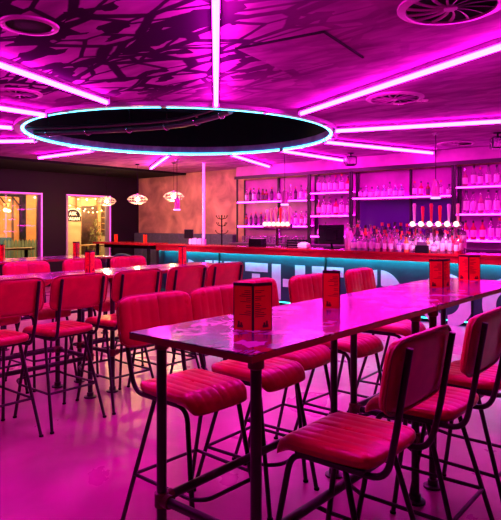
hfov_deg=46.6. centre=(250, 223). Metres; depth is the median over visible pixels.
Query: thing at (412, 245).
bottle
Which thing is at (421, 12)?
ceiling vent
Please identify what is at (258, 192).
bottle
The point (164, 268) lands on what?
bar table
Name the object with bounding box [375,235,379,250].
bottle
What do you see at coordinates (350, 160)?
wall speaker
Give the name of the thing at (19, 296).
bar stool
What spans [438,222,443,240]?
bottle
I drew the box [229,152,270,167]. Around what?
strip
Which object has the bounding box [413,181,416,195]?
bottle
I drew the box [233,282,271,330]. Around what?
menu card
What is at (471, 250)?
countertop
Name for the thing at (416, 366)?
bar stool
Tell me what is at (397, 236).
bottle
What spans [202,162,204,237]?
light strip
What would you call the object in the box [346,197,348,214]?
bottle
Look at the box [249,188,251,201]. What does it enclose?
bottle
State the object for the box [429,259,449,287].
menu card
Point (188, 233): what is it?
tablet
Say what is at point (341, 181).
bottle
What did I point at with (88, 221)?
window
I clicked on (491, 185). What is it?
strip light
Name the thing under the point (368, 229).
bottle
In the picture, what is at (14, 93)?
ceiling vent
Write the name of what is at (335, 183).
bottle
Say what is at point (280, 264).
bar counter
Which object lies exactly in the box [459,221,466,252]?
bottle
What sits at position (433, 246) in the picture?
bottle
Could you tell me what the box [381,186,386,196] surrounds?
bottle
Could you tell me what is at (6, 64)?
strip
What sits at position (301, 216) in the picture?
bottle
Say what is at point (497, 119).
strip
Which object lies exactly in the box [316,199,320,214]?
bottle
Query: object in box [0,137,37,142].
strip
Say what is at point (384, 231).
bottle
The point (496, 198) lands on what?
bottle
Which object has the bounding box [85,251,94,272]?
menu card
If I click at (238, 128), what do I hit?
ceiling recess
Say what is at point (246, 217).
bottle
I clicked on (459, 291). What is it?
bar table
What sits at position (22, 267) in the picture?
bar stool
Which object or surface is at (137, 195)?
cage pendant
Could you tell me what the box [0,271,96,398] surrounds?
bar table
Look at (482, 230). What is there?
bottle
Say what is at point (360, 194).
bottle
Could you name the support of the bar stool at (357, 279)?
on the floor
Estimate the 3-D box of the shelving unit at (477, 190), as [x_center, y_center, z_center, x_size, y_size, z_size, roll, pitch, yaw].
[4.555,-0.310,9.795,2.160,1.480,0.330,0,0,40]
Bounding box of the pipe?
[27,108,233,136]
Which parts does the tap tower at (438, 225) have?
tap handle, tap handle, tap handle, tap handle, tap handle, tap handle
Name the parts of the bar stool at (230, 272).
backrest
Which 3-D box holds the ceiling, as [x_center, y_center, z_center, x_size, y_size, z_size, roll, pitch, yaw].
[-1.412,-1.390,6.160,16.500,0.100,14.000,0,0,40]
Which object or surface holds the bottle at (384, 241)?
on the bar counter at (280, 264)
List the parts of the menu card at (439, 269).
panel, panel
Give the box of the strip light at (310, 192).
[310,192,347,193]
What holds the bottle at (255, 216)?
on the shelving unit at (299, 206)
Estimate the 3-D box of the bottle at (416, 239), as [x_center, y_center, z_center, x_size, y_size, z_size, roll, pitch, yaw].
[2.672,0.274,9.310,0.089,0.353,0.089,0,0,25]
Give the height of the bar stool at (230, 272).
1.173 m
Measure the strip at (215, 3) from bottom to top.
0.084 m
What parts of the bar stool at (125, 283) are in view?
seat, leg, backrest, leg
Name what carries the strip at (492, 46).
attached to the ceiling
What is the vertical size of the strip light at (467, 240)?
0.024 m
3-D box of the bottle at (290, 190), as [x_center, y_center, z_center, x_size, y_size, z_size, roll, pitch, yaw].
[0.891,-0.691,12.882,0.066,0.342,0.066,0,0,-21]
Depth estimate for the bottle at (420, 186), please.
10.89 m
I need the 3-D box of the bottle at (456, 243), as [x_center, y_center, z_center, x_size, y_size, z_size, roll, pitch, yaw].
[3.108,0.317,8.760,0.078,0.266,0.078,0,0,8]
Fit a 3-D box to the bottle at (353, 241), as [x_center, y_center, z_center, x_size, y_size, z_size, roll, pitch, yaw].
[1.797,0.319,10.050,0.118,0.263,0.118,0,0,39]
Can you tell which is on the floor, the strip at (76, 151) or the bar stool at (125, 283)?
the bar stool at (125, 283)
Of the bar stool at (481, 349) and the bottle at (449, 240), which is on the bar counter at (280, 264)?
the bottle at (449, 240)
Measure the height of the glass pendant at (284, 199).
1.010 m
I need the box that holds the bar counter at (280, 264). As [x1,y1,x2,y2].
[156,243,500,325]
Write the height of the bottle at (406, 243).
0.272 m
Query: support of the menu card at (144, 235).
on the table at (120, 244)
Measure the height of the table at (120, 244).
1.100 m
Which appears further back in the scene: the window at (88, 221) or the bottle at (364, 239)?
the window at (88, 221)
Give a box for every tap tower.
[263,207,292,246]
[409,203,462,238]
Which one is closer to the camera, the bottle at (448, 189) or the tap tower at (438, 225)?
the tap tower at (438, 225)
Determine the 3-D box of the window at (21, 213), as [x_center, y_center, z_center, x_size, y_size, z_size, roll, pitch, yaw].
[-5.846,0.085,13.495,0.225,1.690,2.100,0,0,40]
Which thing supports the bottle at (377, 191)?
on the shelving unit at (375, 211)
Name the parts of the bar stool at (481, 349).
seat, leg, leg, backrest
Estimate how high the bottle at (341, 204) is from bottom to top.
0.402 m
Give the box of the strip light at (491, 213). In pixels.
[459,213,500,214]
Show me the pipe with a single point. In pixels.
(123, 127)
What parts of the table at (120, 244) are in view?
leg, leg, leg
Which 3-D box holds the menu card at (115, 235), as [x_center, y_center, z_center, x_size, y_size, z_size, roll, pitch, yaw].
[-3.378,0.347,14.586,0.093,0.205,0.086,0,0,-13]
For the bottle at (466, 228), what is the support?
on the shelving unit at (477, 190)
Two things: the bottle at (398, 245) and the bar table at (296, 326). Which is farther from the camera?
the bottle at (398, 245)
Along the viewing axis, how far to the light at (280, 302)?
9.25 m
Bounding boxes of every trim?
[0,156,185,178]
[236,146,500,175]
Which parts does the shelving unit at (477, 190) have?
post, post, shelf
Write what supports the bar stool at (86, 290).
on the floor
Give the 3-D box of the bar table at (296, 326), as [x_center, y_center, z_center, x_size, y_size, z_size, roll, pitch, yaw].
[0.268,1.005,2.877,0.680,1.090,1.625,0,0,40]
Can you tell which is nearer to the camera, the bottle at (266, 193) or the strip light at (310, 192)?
the strip light at (310, 192)
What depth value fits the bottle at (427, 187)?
10.81 m
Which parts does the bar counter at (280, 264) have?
post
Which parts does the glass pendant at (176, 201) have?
lamp shade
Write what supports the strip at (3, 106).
attached to the ceiling
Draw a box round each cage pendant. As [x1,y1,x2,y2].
[97,170,115,204]
[127,164,147,203]
[163,162,183,200]
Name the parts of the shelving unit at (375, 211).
post, post, shelf, post, post, post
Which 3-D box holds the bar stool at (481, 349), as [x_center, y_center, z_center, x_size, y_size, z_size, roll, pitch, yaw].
[0.842,0.967,2.763,0.674,1.173,0.514,0,0,39]
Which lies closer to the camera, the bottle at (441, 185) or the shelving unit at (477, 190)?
the shelving unit at (477, 190)
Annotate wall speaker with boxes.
[345,153,356,165]
[489,132,500,149]
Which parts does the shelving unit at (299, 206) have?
post, post, post, shelf, post, post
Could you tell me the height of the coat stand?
1.760 m
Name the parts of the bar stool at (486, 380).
seat, leg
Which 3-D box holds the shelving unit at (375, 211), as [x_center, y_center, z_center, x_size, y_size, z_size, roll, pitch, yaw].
[2.923,-0.310,11.171,2.090,1.480,0.330,0,0,40]
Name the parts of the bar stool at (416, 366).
seat, leg, leg, backrest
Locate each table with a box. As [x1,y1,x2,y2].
[0,255,114,350]
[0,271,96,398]
[68,262,227,392]
[93,241,167,264]
[129,297,436,519]
[340,278,500,490]
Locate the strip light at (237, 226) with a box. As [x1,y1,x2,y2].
[237,226,306,226]
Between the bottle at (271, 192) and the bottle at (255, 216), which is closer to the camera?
the bottle at (271, 192)
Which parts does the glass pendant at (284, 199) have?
lamp shade, cord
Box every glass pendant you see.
[174,159,179,210]
[281,153,288,205]
[431,132,440,198]
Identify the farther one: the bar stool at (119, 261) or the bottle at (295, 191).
the bottle at (295, 191)
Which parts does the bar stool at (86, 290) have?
leg, seat, backrest, leg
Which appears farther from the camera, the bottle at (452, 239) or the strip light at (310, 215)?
the strip light at (310, 215)
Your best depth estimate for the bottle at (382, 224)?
10.02 m
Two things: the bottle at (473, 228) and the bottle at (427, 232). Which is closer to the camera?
the bottle at (427, 232)
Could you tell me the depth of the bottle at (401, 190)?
11.13 m
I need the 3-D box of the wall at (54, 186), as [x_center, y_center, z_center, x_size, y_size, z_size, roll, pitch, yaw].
[-7.643,0.105,11.413,0.200,2.890,13.600,0,0,40]
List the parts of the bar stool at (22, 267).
leg, backrest, seat, leg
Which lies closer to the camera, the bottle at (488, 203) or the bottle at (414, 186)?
the bottle at (488, 203)
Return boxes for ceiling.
[0,0,500,172]
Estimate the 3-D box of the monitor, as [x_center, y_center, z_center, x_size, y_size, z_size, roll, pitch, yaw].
[1.462,0.230,10.460,0.480,0.440,0.200,0,0,28]
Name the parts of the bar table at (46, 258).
foot rail, leg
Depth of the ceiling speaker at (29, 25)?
3.89 m
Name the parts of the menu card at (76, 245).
panel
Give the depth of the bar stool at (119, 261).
6.83 m
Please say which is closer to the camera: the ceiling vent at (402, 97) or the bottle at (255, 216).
the ceiling vent at (402, 97)
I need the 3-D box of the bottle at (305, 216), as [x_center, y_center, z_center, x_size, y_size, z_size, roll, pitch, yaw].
[1.207,-0.122,12.605,0.082,0.324,0.082,0,0,-15]
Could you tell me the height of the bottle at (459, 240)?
0.316 m
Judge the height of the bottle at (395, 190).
0.239 m
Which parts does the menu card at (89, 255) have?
panel, panel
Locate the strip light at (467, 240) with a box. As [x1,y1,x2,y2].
[467,240,500,241]
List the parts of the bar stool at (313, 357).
leg, backrest, leg, seat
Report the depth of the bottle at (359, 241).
9.80 m
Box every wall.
[0,168,138,286]
[139,162,500,241]
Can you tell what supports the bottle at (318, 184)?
on the shelving unit at (332, 219)
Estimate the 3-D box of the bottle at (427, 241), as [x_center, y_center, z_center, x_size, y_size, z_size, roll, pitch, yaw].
[2.772,0.320,9.081,0.077,0.260,0.077,0,0,32]
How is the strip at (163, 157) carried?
attached to the ceiling
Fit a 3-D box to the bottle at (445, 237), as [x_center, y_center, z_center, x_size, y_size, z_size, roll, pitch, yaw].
[3.020,0.270,9.002,0.099,0.359,0.099,0,0,-9]
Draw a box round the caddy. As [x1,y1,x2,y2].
[415,242,428,252]
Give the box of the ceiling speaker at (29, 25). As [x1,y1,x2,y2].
[0,14,59,35]
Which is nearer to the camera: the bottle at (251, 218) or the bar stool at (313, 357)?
the bar stool at (313, 357)
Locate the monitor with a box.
[319,225,343,248]
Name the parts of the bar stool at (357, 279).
backrest, leg, leg, seat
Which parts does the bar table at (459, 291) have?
leg, foot rail, foot rail, leg, leg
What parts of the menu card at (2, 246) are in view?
panel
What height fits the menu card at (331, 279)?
0.205 m
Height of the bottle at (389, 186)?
0.306 m
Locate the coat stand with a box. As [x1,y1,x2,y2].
[215,215,227,244]
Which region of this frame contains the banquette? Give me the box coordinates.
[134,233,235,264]
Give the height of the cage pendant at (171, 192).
0.840 m
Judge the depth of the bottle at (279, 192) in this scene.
13.05 m
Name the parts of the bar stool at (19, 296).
seat, backrest, leg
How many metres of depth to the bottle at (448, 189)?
10.56 m
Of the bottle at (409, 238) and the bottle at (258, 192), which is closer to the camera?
the bottle at (409, 238)
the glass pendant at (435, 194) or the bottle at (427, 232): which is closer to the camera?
the glass pendant at (435, 194)
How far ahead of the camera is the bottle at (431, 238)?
9.13 m
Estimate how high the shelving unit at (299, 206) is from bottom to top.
1.480 m
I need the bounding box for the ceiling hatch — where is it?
[235,30,363,69]
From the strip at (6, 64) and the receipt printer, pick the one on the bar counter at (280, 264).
the receipt printer
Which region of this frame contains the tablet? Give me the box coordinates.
[184,229,192,239]
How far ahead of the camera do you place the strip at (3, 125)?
7.68 m
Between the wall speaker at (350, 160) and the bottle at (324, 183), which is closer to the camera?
the wall speaker at (350, 160)
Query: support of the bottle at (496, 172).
on the shelving unit at (477, 190)
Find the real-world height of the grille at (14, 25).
0.005 m
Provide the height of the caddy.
0.170 m
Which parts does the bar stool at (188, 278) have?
backrest, leg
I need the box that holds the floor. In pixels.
[0,281,500,519]
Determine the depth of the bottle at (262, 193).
13.35 m
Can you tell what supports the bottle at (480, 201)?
on the shelving unit at (477, 190)
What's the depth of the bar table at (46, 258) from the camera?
7.75 m
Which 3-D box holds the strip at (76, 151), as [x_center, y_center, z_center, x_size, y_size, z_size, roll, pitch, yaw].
[-3.427,-1.298,10.697,1.770,0.084,0.068,0,0,39]
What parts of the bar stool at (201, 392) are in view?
leg, backrest, seat, leg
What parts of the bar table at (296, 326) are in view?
leg, foot rail, foot rail, leg, leg, foot rail, leg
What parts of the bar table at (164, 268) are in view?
leg, foot rail, foot rail, leg, foot rail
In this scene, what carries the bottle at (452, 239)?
on the bar counter at (280, 264)
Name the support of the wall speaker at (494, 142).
attached to the ceiling
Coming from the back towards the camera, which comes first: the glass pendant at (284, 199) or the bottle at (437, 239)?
the glass pendant at (284, 199)
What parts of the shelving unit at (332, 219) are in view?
post, post, shelf, post, post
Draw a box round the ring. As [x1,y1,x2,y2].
[14,101,338,155]
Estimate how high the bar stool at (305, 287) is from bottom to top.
1.173 m
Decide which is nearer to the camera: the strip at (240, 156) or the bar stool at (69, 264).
the bar stool at (69, 264)
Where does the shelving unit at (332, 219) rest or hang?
on the countertop at (471, 250)
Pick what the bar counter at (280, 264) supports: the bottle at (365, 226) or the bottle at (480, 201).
the bottle at (365, 226)
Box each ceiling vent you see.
[0,87,42,98]
[366,91,423,104]
[397,0,500,25]
[437,140,474,145]
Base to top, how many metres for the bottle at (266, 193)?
0.271 m
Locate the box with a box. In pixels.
[249,238,265,246]
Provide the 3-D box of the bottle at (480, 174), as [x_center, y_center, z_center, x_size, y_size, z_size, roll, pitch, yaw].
[4.043,-0.831,10.220,0.094,0.342,0.094,0,0,-32]
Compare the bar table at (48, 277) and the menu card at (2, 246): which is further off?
the menu card at (2, 246)
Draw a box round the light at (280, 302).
[279,301,467,322]
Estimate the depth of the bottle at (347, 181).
11.92 m
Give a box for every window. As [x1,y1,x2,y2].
[0,191,42,257]
[66,194,110,255]
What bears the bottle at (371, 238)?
on the bar counter at (280, 264)
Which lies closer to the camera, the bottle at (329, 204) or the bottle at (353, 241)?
the bottle at (353, 241)
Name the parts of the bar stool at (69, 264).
backrest, leg, seat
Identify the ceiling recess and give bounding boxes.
[27,108,326,146]
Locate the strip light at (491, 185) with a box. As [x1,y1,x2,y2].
[456,185,500,187]
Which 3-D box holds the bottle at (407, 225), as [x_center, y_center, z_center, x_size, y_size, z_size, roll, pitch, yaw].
[2.630,0.222,9.755,0.125,0.455,0.125,0,0,-43]
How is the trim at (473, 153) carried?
attached to the wall at (157, 214)
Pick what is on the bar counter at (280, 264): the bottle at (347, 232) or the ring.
the bottle at (347, 232)
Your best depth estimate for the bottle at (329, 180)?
12.17 m
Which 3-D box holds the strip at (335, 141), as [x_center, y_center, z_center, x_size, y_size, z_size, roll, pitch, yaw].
[2.227,-1.298,9.782,2.595,0.084,0.070,0,0,-33]
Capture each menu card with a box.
[0,244,4,260]
[73,242,79,255]
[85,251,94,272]
[114,234,117,241]
[143,234,146,242]
[178,246,185,263]
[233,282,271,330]
[323,270,339,308]
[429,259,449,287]
[458,255,479,280]
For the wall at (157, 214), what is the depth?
15.06 m
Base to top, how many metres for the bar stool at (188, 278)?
1.173 m
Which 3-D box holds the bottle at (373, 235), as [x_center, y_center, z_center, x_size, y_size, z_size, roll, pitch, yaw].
[2.080,0.311,9.814,0.124,0.278,0.124,0,0,38]
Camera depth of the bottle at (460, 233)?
8.97 m
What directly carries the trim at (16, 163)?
attached to the wall at (54, 186)
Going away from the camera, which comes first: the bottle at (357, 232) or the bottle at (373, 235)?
the bottle at (373, 235)
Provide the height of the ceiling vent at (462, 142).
0.026 m
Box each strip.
[0,57,110,104]
[0,102,47,116]
[0,122,13,129]
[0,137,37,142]
[37,149,94,158]
[149,152,170,168]
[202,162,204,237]
[212,0,219,107]
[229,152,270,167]
[279,147,344,161]
[298,37,500,115]
[322,138,434,153]
[333,116,500,132]
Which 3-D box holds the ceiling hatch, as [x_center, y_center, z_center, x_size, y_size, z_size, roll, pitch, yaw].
[0.395,-1.333,4.529,0.745,0.014,0.745,0,0,32]
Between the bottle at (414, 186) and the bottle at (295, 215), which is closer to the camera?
the bottle at (414, 186)
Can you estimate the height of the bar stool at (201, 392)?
1.173 m
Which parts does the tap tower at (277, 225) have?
tap handle, tap handle, tap handle, tap handle, tap handle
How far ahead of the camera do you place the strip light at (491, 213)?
10.01 m
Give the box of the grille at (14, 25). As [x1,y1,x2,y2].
[5,19,51,32]
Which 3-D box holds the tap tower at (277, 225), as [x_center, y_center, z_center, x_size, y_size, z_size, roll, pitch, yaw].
[0.542,0.058,11.287,0.660,0.784,0.196,0,0,40]
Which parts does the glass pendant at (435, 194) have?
lamp shade, cord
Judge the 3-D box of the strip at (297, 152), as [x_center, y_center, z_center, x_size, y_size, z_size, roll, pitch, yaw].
[1.201,-1.298,10.935,0.069,0.084,2.050,0,0,41]
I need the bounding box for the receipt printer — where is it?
[298,242,310,247]
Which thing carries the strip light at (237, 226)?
attached to the shelving unit at (299, 206)
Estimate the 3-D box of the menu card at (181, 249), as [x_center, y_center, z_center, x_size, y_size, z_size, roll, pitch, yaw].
[-0.787,0.357,6.717,0.093,0.205,0.086,0,0,-7]
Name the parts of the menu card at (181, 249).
panel, panel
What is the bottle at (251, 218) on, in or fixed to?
on the shelving unit at (299, 206)
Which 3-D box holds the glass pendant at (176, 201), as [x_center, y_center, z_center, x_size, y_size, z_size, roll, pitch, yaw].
[-1.522,-0.810,12.034,0.140,1.060,0.140,0,0,40]
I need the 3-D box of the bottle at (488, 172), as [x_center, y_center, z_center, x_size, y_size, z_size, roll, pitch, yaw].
[4.151,-0.848,10.141,0.095,0.377,0.095,0,0,-20]
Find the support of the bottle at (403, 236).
on the bar counter at (280, 264)
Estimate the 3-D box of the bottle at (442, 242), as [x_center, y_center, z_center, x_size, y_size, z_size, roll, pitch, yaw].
[2.945,0.310,8.904,0.071,0.281,0.071,0,0,8]
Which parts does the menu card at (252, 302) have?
panel, panel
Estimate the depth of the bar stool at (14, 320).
5.28 m
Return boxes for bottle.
[244,214,247,225]
[245,190,247,201]
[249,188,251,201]
[250,213,252,225]
[252,188,254,200]
[254,212,257,225]
[257,188,259,200]
[259,212,262,225]
[261,189,264,200]
[264,189,267,200]
[270,187,273,200]
[278,188,280,200]
[289,185,291,199]
[294,187,296,199]
[294,211,297,225]
[299,185,302,199]
[300,212,302,225]
[304,211,306,225]
[316,174,320,192]
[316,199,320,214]
[321,196,325,214]
[322,175,326,191]
[327,197,331,214]
[328,175,331,191]
[333,175,337,191]
[334,198,338,214]
[339,174,343,191]
[339,196,343,214]
[345,224,349,248]
[346,176,348,190]
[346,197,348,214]
[348,228,352,249]
[351,235,356,249]
[354,224,359,239]
[357,234,361,250]
[358,188,363,197]
[363,186,368,197]
[363,225,366,234]
[363,234,366,250]
[366,228,370,239]
[369,187,374,197]
[369,234,372,250]
[372,234,375,250]
[375,186,380,196]
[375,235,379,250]
[380,223,383,234]
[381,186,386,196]
[381,230,386,250]
[383,235,386,251]
[387,227,390,250]
[388,182,391,196]
[388,235,392,251]
[389,232,393,250]
[393,185,397,196]
[394,229,399,250]
[396,239,401,251]
[399,185,403,196]
[400,235,404,251]
[403,224,410,235]
[404,235,408,251]
[407,232,411,251]
[410,240,415,252]
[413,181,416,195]
[414,230,419,243]
[419,181,422,195]
[425,221,429,240]
[426,182,429,195]
[426,236,429,252]
[429,230,433,252]
[431,240,436,252]
[434,231,439,252]
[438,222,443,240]
[440,180,442,194]
[440,235,444,252]
[443,230,448,252]
[446,184,450,194]
[448,235,451,253]
[451,233,454,252]
[454,236,458,253]
[457,233,461,253]
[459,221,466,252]
[460,233,463,252]
[462,169,467,186]
[463,191,468,213]
[464,220,468,239]
[470,192,475,213]
[470,221,475,239]
[471,165,476,185]
[477,167,482,185]
[478,193,483,213]
[479,220,485,239]
[485,164,490,185]
[485,190,491,213]
[488,218,493,239]
[494,165,498,184]
[494,190,499,212]
[496,218,500,239]
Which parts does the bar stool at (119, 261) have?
backrest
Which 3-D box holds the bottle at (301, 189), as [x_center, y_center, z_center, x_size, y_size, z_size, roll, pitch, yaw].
[1.109,-0.683,12.690,0.082,0.326,0.082,0,0,9]
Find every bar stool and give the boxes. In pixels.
[0,277,44,436]
[0,316,28,393]
[2,261,76,391]
[13,272,107,433]
[62,258,133,376]
[76,268,161,414]
[110,256,175,365]
[116,290,249,519]
[127,265,206,387]
[170,262,243,373]
[189,284,318,519]
[232,277,329,482]
[275,325,455,519]
[288,273,390,430]
[344,267,425,412]
[352,307,500,519]
[408,360,500,500]
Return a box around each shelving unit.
[236,175,315,243]
[309,172,357,244]
[351,165,459,237]
[454,164,500,248]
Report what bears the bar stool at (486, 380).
on the floor
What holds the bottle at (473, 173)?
on the shelving unit at (477, 190)
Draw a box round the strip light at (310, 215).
[310,215,347,216]
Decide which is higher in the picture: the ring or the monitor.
the ring
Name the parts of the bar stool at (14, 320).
seat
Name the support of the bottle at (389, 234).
on the bar counter at (280, 264)
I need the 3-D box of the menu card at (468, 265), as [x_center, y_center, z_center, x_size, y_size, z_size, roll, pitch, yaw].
[1.786,0.357,4.749,0.170,0.205,0.048,0,0,26]
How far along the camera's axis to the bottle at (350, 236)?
10.21 m
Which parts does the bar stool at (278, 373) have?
leg, backrest, seat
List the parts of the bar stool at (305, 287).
leg, backrest, leg, seat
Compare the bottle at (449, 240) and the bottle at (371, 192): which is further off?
the bottle at (371, 192)
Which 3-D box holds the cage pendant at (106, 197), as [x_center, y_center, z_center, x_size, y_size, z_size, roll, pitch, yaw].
[-3.462,-0.895,13.983,0.460,0.890,0.460,0,0,40]
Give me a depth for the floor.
3.92 m
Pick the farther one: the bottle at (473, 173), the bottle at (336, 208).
the bottle at (336, 208)
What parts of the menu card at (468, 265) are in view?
panel, panel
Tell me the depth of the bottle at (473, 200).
10.26 m
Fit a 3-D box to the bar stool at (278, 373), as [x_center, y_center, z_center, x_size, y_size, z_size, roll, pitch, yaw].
[0.025,0.967,3.393,0.674,1.173,0.514,0,0,39]
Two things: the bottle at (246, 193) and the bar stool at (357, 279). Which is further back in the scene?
the bottle at (246, 193)
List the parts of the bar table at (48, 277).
foot rail, foot rail, leg, foot rail, leg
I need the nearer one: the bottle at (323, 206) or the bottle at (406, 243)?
the bottle at (406, 243)
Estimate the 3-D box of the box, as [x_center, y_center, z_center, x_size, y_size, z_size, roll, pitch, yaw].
[0.138,0.364,11.459,0.320,0.172,0.180,0,0,40]
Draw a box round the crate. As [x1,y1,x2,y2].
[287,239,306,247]
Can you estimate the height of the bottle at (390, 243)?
0.263 m
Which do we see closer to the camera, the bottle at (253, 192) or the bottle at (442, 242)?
the bottle at (442, 242)
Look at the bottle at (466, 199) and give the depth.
10.35 m
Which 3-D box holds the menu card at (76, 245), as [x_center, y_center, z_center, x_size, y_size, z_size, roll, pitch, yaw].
[-2.501,0.357,8.337,0.093,0.205,0.086,0,0,-17]

